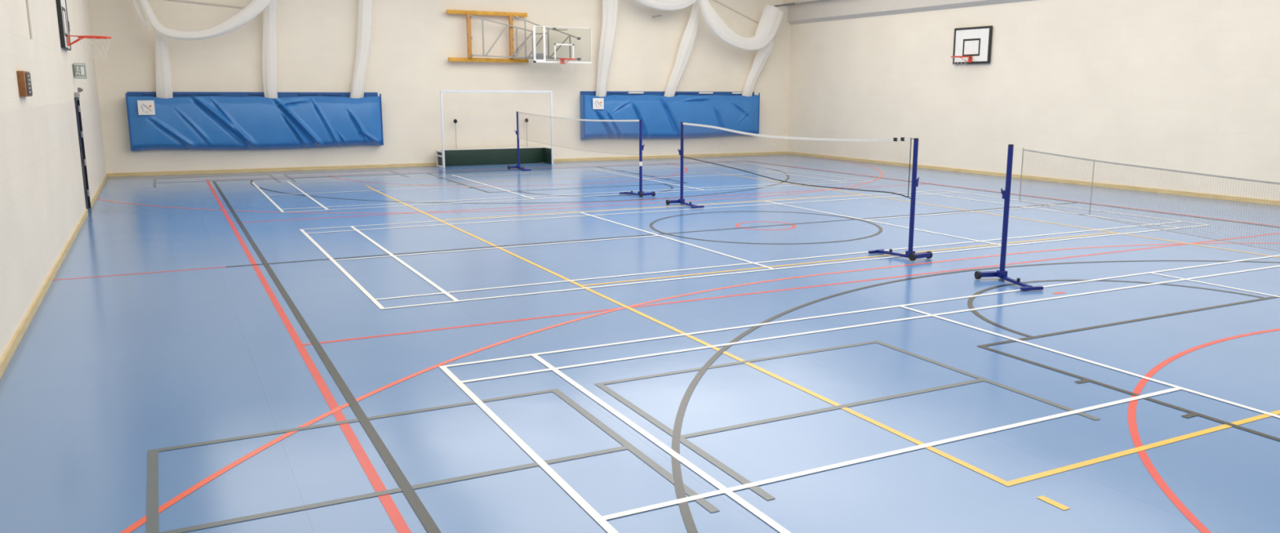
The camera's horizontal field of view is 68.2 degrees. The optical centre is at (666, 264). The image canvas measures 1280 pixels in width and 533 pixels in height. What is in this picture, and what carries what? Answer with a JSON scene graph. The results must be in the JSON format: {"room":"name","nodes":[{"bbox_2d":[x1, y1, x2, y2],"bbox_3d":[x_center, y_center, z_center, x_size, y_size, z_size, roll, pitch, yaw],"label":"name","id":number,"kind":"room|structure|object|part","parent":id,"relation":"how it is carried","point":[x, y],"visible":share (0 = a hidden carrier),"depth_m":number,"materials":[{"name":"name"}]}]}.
{"room":"sports hall","nodes":[
{"label":"sports hall","id":0,"kind":"room"},
{"bbox_2d":[0,0,106,359],"bbox_3d":[-7.105,-3.051,10.134,0.200,6.600,28.860,-5,12,-28],"label":"wall","id":1,"kind":"structure","parent":0,"point":[42,202],"depth_m":10.86,"materials":[{"name":"beige paint"}]},
{"bbox_2d":[16,71,32,96],"bbox_3d":[-6.709,-1.888,9.874,0.069,0.260,0.540,-5,12,-28],"label":"wall control panel","id":2,"kind":"object","parent":1,"relation":"attached to","point":[24,77],"visible":1,"depth_m":9.66,"materials":[{"name":"brown wood"}]},
{"bbox_3d":[-6.708,-1.899,9.930,0.008,0.230,0.400,-5,12,-28],"label":"panel","id":3,"kind":"part","parent":2,"relation":"part of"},
{"bbox_2d":[26,0,32,39],"bbox_3d":[-7.363,-4.522,10.606,0.024,3.880,0.024,-5,12,-28],"label":"cable conduit","id":4,"kind":"object","parent":1,"relation":"attached to","point":[27,1],"visible":1,"depth_m":10.91,"materials":[{"name":"paint"}]},
{"bbox_2d":[0,173,107,379],"bbox_3d":[-7.020,0.138,10.776,0.022,0.095,28.860,-5,12,-28],"label":"baseboard","id":5,"kind":"structure","parent":1,"relation":"attached to","point":[11,349],"depth_m":9.60,"materials":[{"name":"brown wood"}]},
{"bbox_2d":[71,62,86,78],"bbox_3d":[-10.162,-3.350,16.340,0.195,0.260,0.040,-5,12,-28],"label":"exit sign","id":6,"kind":"object","parent":1,"relation":"attached to","point":[78,68],"visible":1,"depth_m":16.33,"materials":[{"name":"green plastic"}]},
{"bbox_2d":[77,87,83,92],"bbox_3d":[-10.564,-3.146,17.013,0.075,0.080,0.080,-5,12,-28],"label":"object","id":7,"kind":"object","parent":1,"relation":"attached to","point":[79,89],"visible":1,"depth_m":16.98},
{"bbox_2d":[73,92,90,209],"bbox_3d":[-10.373,-1.976,16.655,0.210,2.090,1.000,-5,12,-28],"label":"door","id":8,"kind":"structure","parent":1,"relation":"in","point":[77,95],"depth_m":16.91,"materials":[{"name":"grey plastic"}]},
{"bbox_2d":[56,0,111,59],"bbox_3d":[-9.301,-3.864,15.126,0.676,1.133,1.150,-5,12,-28],"label":"basketball hoop","id":9,"kind":"object","parent":1,"relation":"attached to","point":[64,28],"visible":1,"depth_m":15.00,"materials":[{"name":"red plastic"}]},
{"bbox_3d":[-9.569,-3.914,14.971,0.057,0.980,1.150,-5,12,-28],"label":"board frame","id":10,"kind":"part","parent":9,"relation":"part of","materials":[{"name":"black metal"}]},
{"bbox_2d":[88,0,791,173],"bbox_3d":[-4.849,-6.249,27.503,20.780,6.600,0.200,-5,12,-28],"label":"wall","id":11,"kind":"structure","parent":0,"point":[412,42],"depth_m":26.68,"materials":[{"name":"beige paint"}]},
{"bbox_2d":[173,0,245,8],"bbox_3d":[-11.833,-6.545,23.528,3.103,0.265,0.030,-5,12,-28],"label":"cable","id":12,"kind":"object","parent":11,"relation":"attached to","point":[173,0],"visible":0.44,"depth_m":23.72,"materials":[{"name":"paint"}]},
{"bbox_2d":[124,91,383,151],"bbox_3d":[-10.494,-3.718,24.509,6.074,1.485,0.502,-5,12,-28],"label":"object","id":13,"kind":"object","parent":11,"relation":"attached to","point":[210,121],"visible":1,"depth_m":24.32,"materials":[{"name":"blue plastic"}]},
{"bbox_2d":[107,151,786,177],"bbox_3d":[-4.810,-3.033,27.997,20.336,0.095,0.022,-5,12,-28],"label":"baseboard","id":14,"kind":"structure","parent":11,"relation":"attached to","point":[431,164],"depth_m":26.02,"materials":[{"name":"brown wood"}]},
{"bbox_2d":[446,9,591,71],"bbox_3d":[-4.171,-6.396,27.111,4.140,1.673,1.134,-2,11,-12],"label":"basketball hoop","id":15,"kind":"object","parent":11,"relation":"attached to","point":[468,14],"visible":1,"depth_m":27.15,"materials":[{"name":"brown wood"}]},
{"bbox_3d":[-5.101,-7.157,26.909,2.355,0.110,0.100,-5,12,-28],"label":"timber rail","id":16,"kind":"part","parent":15,"relation":"part of","materials":[{"name":"brown wood"}]},
{"bbox_3d":[-5.106,-5.874,27.146,2.355,0.110,0.100,-5,12,-28],"label":"timber rail","id":17,"kind":"part","parent":15,"relation":"part of","materials":[{"name":"brown wood"}]},
{"bbox_2d":[579,91,759,139],"bbox_3d":[0.253,-4.763,30.156,6.364,1.495,0.463,-5,12,-28],"label":"mat","id":18,"kind":"object","parent":11,"relation":"attached to","point":[662,116],"visible":0.93,"depth_m":29.94,"materials":[{"name":"blue plastic"}]},
{"bbox_2d":[713,0,759,22],"bbox_3d":[2.006,-8.359,30.683,2.462,0.963,0.030,-5,12,-28],"label":"cable","id":19,"kind":"object","parent":11,"relation":"attached to","point":[713,0],"visible":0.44,"depth_m":30.86,"materials":[{"name":"paint"}]},
{"bbox_2d":[0,154,1279,532],"bbox_3d":[1.964,-0.552,15.512,20.780,0.205,29.260,-5,12,-28],"label":"floor","id":20,"kind":"structure","parent":0,"point":[548,348],"depth_m":7.79,"materials":[{"name":"blue plastic"}]},
{"bbox_2d":[435,89,553,168],"bbox_3d":[-4.948,-3.927,27.194,3.280,2.136,0.784,-5,12,-28],"label":"goal","id":21,"kind":"object","parent":20,"relation":"on","point":[527,154],"visible":1,"depth_m":27.49,"materials":[{"name":"paint"}]},
{"bbox_3d":[-6.387,-2.975,26.608,0.042,0.466,0.690,-5,12,-28],"label":"frame","id":22,"kind":"part","parent":21,"relation":"part of","materials":[{"name":"white metal"}]},
{"bbox_3d":[-6.199,-3.717,26.139,0.048,2.096,0.048,-5,12,-28],"label":"goal post","id":23,"kind":"part","parent":21,"relation":"part of","materials":[{"name":"metal"}]},
{"bbox_3d":[-5.103,-3.382,27.586,3.220,0.020,0.043,-5,12,-28],"label":"rail","id":24,"kind":"part","parent":21,"relation":"part of","materials":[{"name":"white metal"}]},
{"bbox_3d":[-3.357,-3.980,27.629,0.048,2.096,0.048,-5,12,-28],"label":"goal post","id":25,"kind":"part","parent":21,"relation":"part of","materials":[{"name":"metal"}]},
{"bbox_2d":[507,111,531,170],"bbox_3d":[-4.032,-3.365,25.722,0.354,1.572,0.785,-7,12,-33],"label":"post","id":26,"kind":"object","parent":20,"relation":"on","point":[518,166],"visible":1,"depth_m":25.95,"materials":[{"name":"blue metal"}]},
{"bbox_2d":[517,111,639,155],"bbox_3d":[-2.307,-3.170,22.587,0.012,0.800,7.510,-5,12,-27],"label":"net","id":27,"kind":"object","parent":26,"relation":"attached to","point":[588,148],"visible":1,"depth_m":22.04,"materials":[{"name":"black fabric"}]},
{"bbox_3d":[-2.308,-2.818,22.652,0.008,0.083,7.500,-5,12,-27],"label":"cord","id":28,"kind":"part","parent":27,"relation":"part of","materials":[{"name":"fabric"}]},
{"bbox_2d":[619,119,655,196],"bbox_3d":[-0.609,-2.218,19.586,0.354,1.572,0.785,-9,14,-39],"label":"post","id":29,"kind":"object","parent":20,"relation":"on","point":[640,193],"visible":1,"depth_m":19.37,"materials":[{"name":"blue metal"}]},
{"bbox_3d":[-0.698,-1.478,19.726,0.045,0.042,0.580,-7,13,-34],"label":"stay leg","id":30,"kind":"part","parent":29,"relation":"part of","materials":[{"name":"blue metal"}]},
{"bbox_2d":[666,121,703,208],"bbox_3d":[0.344,-1.879,17.767,0.354,1.572,0.785,-7,12,-33],"label":"post","id":31,"kind":"object","parent":20,"relation":"on","point":[681,200],"visible":1,"depth_m":18.00,"materials":[{"name":"blue metal"}]},
{"bbox_3d":[0.426,-1.134,17.890,0.045,0.042,0.580,-5,12,-28],"label":"stay leg","id":32,"kind":"part","parent":31,"relation":"part of","materials":[{"name":"blue metal"}]},
{"bbox_2d":[868,137,932,261],"bbox_3d":[3.112,-0.883,12.433,0.354,1.572,0.786,-8,13,-38],"label":"post","id":33,"kind":"object","parent":20,"relation":"on","point":[910,254],"visible":1,"depth_m":12.22,"materials":[{"name":"blue metal"}]},
{"bbox_2d":[682,122,911,199],"bbox_3d":[1.776,-1.742,15.029,0.048,0.832,6.527,-5,12,-26],"label":"net","id":34,"kind":"object","parent":33,"relation":"attached to","point":[901,139],"visible":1,"depth_m":14.38,"materials":[{"name":"black fabric"}]},
{"bbox_3d":[0.305,-2.362,17.871,0.012,0.645,0.010,-5,12,-28],"label":"cord","id":35,"kind":"part","parent":34,"relation":"part of","materials":[{"name":"white fabric"}]},
{"bbox_3d":[1.736,-1.438,15.159,0.016,0.190,6.352,-5,12,-26],"label":"cord","id":36,"kind":"part","parent":34,"relation":"part of","materials":[{"name":"fabric"}]},
{"bbox_3d":[3.170,-1.263,12.310,0.012,0.775,0.010,-5,12,-28],"label":"cord","id":37,"kind":"part","parent":34,"relation":"part of","materials":[{"name":"white fabric"}]},
{"bbox_3d":[3.022,-0.142,12.576,0.045,0.042,0.580,-7,13,-33],"label":"stay leg","id":38,"kind":"part","parent":33,"relation":"part of","materials":[{"name":"blue metal"}]},
{"bbox_2d":[974,144,1043,290],"bbox_3d":[3.896,-0.548,10.636,0.354,1.572,0.786,-3,11,-17],"label":"post","id":39,"kind":"object","parent":20,"relation":"on","point":[1002,273],"visible":1,"depth_m":10.85,"materials":[{"name":"blue metal"}]},
{"bbox_3d":[3.971,0.201,10.737,0.045,0.042,0.580,-2,11,-12],"label":"stay leg","id":40,"kind":"part","parent":39,"relation":"part of","materials":[{"name":"blue metal"}]},
{"bbox_2d":[1013,147,1279,251],"bbox_3d":[5.558,-0.405,7.796,0.026,0.754,6.956,-5,12,-28],"label":"net","id":41,"kind":"object","parent":39,"relation":"attached to","point":[1024,150],"visible":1,"depth_m":9.27,"materials":[{"name":"fabric"}]},
{"bbox_3d":[4.004,-1.012,10.653,0.012,0.600,0.010,-5,12,-28],"label":"cord","id":42,"kind":"part","parent":41,"relation":"part of","materials":[{"name":"grey fabric"}]},
{"bbox_3d":[4.441,-0.807,9.856,0.008,0.580,0.007,-5,12,-28],"label":"cord","id":43,"kind":"part","parent":41,"relation":"part of","materials":[{"name":"white fabric"}]},
{"bbox_3d":[5.596,-0.098,7.779,0.006,0.157,6.780,-5,12,-28],"label":"cord","id":44,"kind":"part","parent":41,"relation":"part of","materials":[{"name":"white fabric"}]},
{"bbox_2d":[786,0,1279,200],"bbox_3d":[11.061,-4.735,19.657,0.200,6.600,28.860,-5,12,-28],"label":"wall","id":45,"kind":"structure","parent":0,"point":[1192,86],"depth_m":22.52,"materials":[{"name":"beige paint"}]},
{"bbox_2d":[773,2,795,6],"bbox_3d":[3.745,-8.470,30.867,1.057,0.213,0.060,-5,12,-28],"label":"bar","id":46,"kind":"object","parent":45,"relation":"attached to","point":[793,3],"visible":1,"depth_m":30.91,"materials":[{"name":"grey metal"}]},
{"bbox_2d":[699,0,784,50],"bbox_3d":[2.365,-8.418,30.049,3.434,3.102,0.407,-6,12,-30],"label":"net","id":47,"kind":"object","parent":46,"relation":"hanging from","point":[771,17],"visible":1,"depth_m":30.43,"materials":[{"name":"white fabric"}]},
{"bbox_2d":[742,40,773,96],"bbox_3d":[2.998,-6.440,31.312,1.073,2.033,0.391,-1,11,-6],"label":"net","id":48,"kind":"object","parent":47,"relation":"hanging from","point":[762,54],"visible":0.9,"depth_m":31.22,"materials":[{"name":"white fabric"}]},
{"bbox_2d":[782,0,1034,24],"bbox_3d":[10.829,-6.100,19.276,0.340,0.700,28.860,-5,12,-28],"label":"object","id":49,"kind":"structure","parent":45,"relation":"attached to","point":[803,11],"depth_m":28.46,"materials":[{"name":"paint"}]},
{"bbox_2d":[950,25,992,70],"bbox_3d":[7.790,-5.660,24.765,0.696,1.123,1.280,-5,12,-28],"label":"basketball hoop","id":50,"kind":"object","parent":45,"relation":"attached to","point":[971,45],"visible":1,"depth_m":24.81,"materials":[{"name":"white plastic"}]},
{"bbox_2d":[786,151,1279,205],"bbox_3d":[10.950,-1.528,20.196,0.022,0.095,28.860,-5,12,-28],"label":"baseboard","id":51,"kind":"structure","parent":45,"relation":"attached to","point":[940,168],"depth_m":22.56,"materials":[{"name":"brown wood"}]},
{"bbox_3d":[1.992,-7.237,14.278,20.780,0.200,29.260,-5,12,-28],"label":"ceiling","id":52,"kind":"structure","parent":0,"visible":0},
{"bbox_2d":[131,0,147,28],"bbox_3d":[-12.903,-7.116,22.240,0.966,2.992,0.160,-5,12,-28],"label":"net","id":53,"kind":"object","parent":52,"relation":"hanging from","point":[135,3],"visible":1,"depth_m":22.55,"materials":[{"name":"white fabric"}]},
{"bbox_2d":[137,0,271,39],"bbox_3d":[-11.478,-7.100,22.884,3.829,3.264,0.376,-5,12,-28],"label":"net","id":54,"kind":"object","parent":52,"relation":"hanging from","point":[255,7],"visible":1,"depth_m":23.20,"materials":[{"name":"white fabric"}]},
{"bbox_2d":[154,31,173,98],"bbox_3d":[-12.417,-4.908,23.222,0.380,1.871,0.436,-5,12,-28],"label":"net","id":55,"kind":"object","parent":54,"relation":"hanging from","point":[162,67],"visible":0.77,"depth_m":23.26,"materials":[{"name":"white fabric"}]},
{"bbox_2d":[262,0,277,97],"bbox_3d":[-10.200,-6.539,24.197,0.491,4.777,0.272,-1,10,-4],"label":"net","id":56,"kind":"object","parent":52,"relation":"hanging from","point":[269,56],"visible":0.98,"depth_m":24.32,"materials":[{"name":"white fabric"}]},
{"bbox_2d":[350,0,372,97],"bbox_3d":[-8.212,-6.746,25.251,0.752,4.734,0.269,-3,11,-16],"label":"net","id":57,"kind":"object","parent":52,"relation":"hanging from","point":[365,6],"visible":1,"depth_m":25.37,"materials":[{"name":"white fabric"}]},
{"bbox_2d":[595,0,617,97],"bbox_3d":[-1.814,-7.321,28.541,0.733,4.745,0.387,-2,11,-10],"label":"net","id":58,"kind":"object","parent":52,"relation":"hanging from","point":[610,7],"visible":0.98,"depth_m":28.55,"materials":[{"name":"white fabric"}]},
{"bbox_2d":[635,0,697,10],"bbox_3d":[-0.176,-8.758,28.687,3.084,2.001,0.405,-5,12,-28],"label":"net","id":59,"kind":"object","parent":52,"relation":"hanging from","point":[668,5],"visible":1,"depth_m":28.77,"materials":[{"name":"white fabric"}]},
{"bbox_2d":[663,0,699,97],"bbox_3d":[0.491,-7.524,29.773,1.272,4.774,0.303,-3,11,-16],"label":"net","id":60,"kind":"object","parent":52,"relation":"hanging from","point":[686,44],"visible":0.98,"depth_m":29.85,"materials":[{"name":"white fabric"}]}
]}

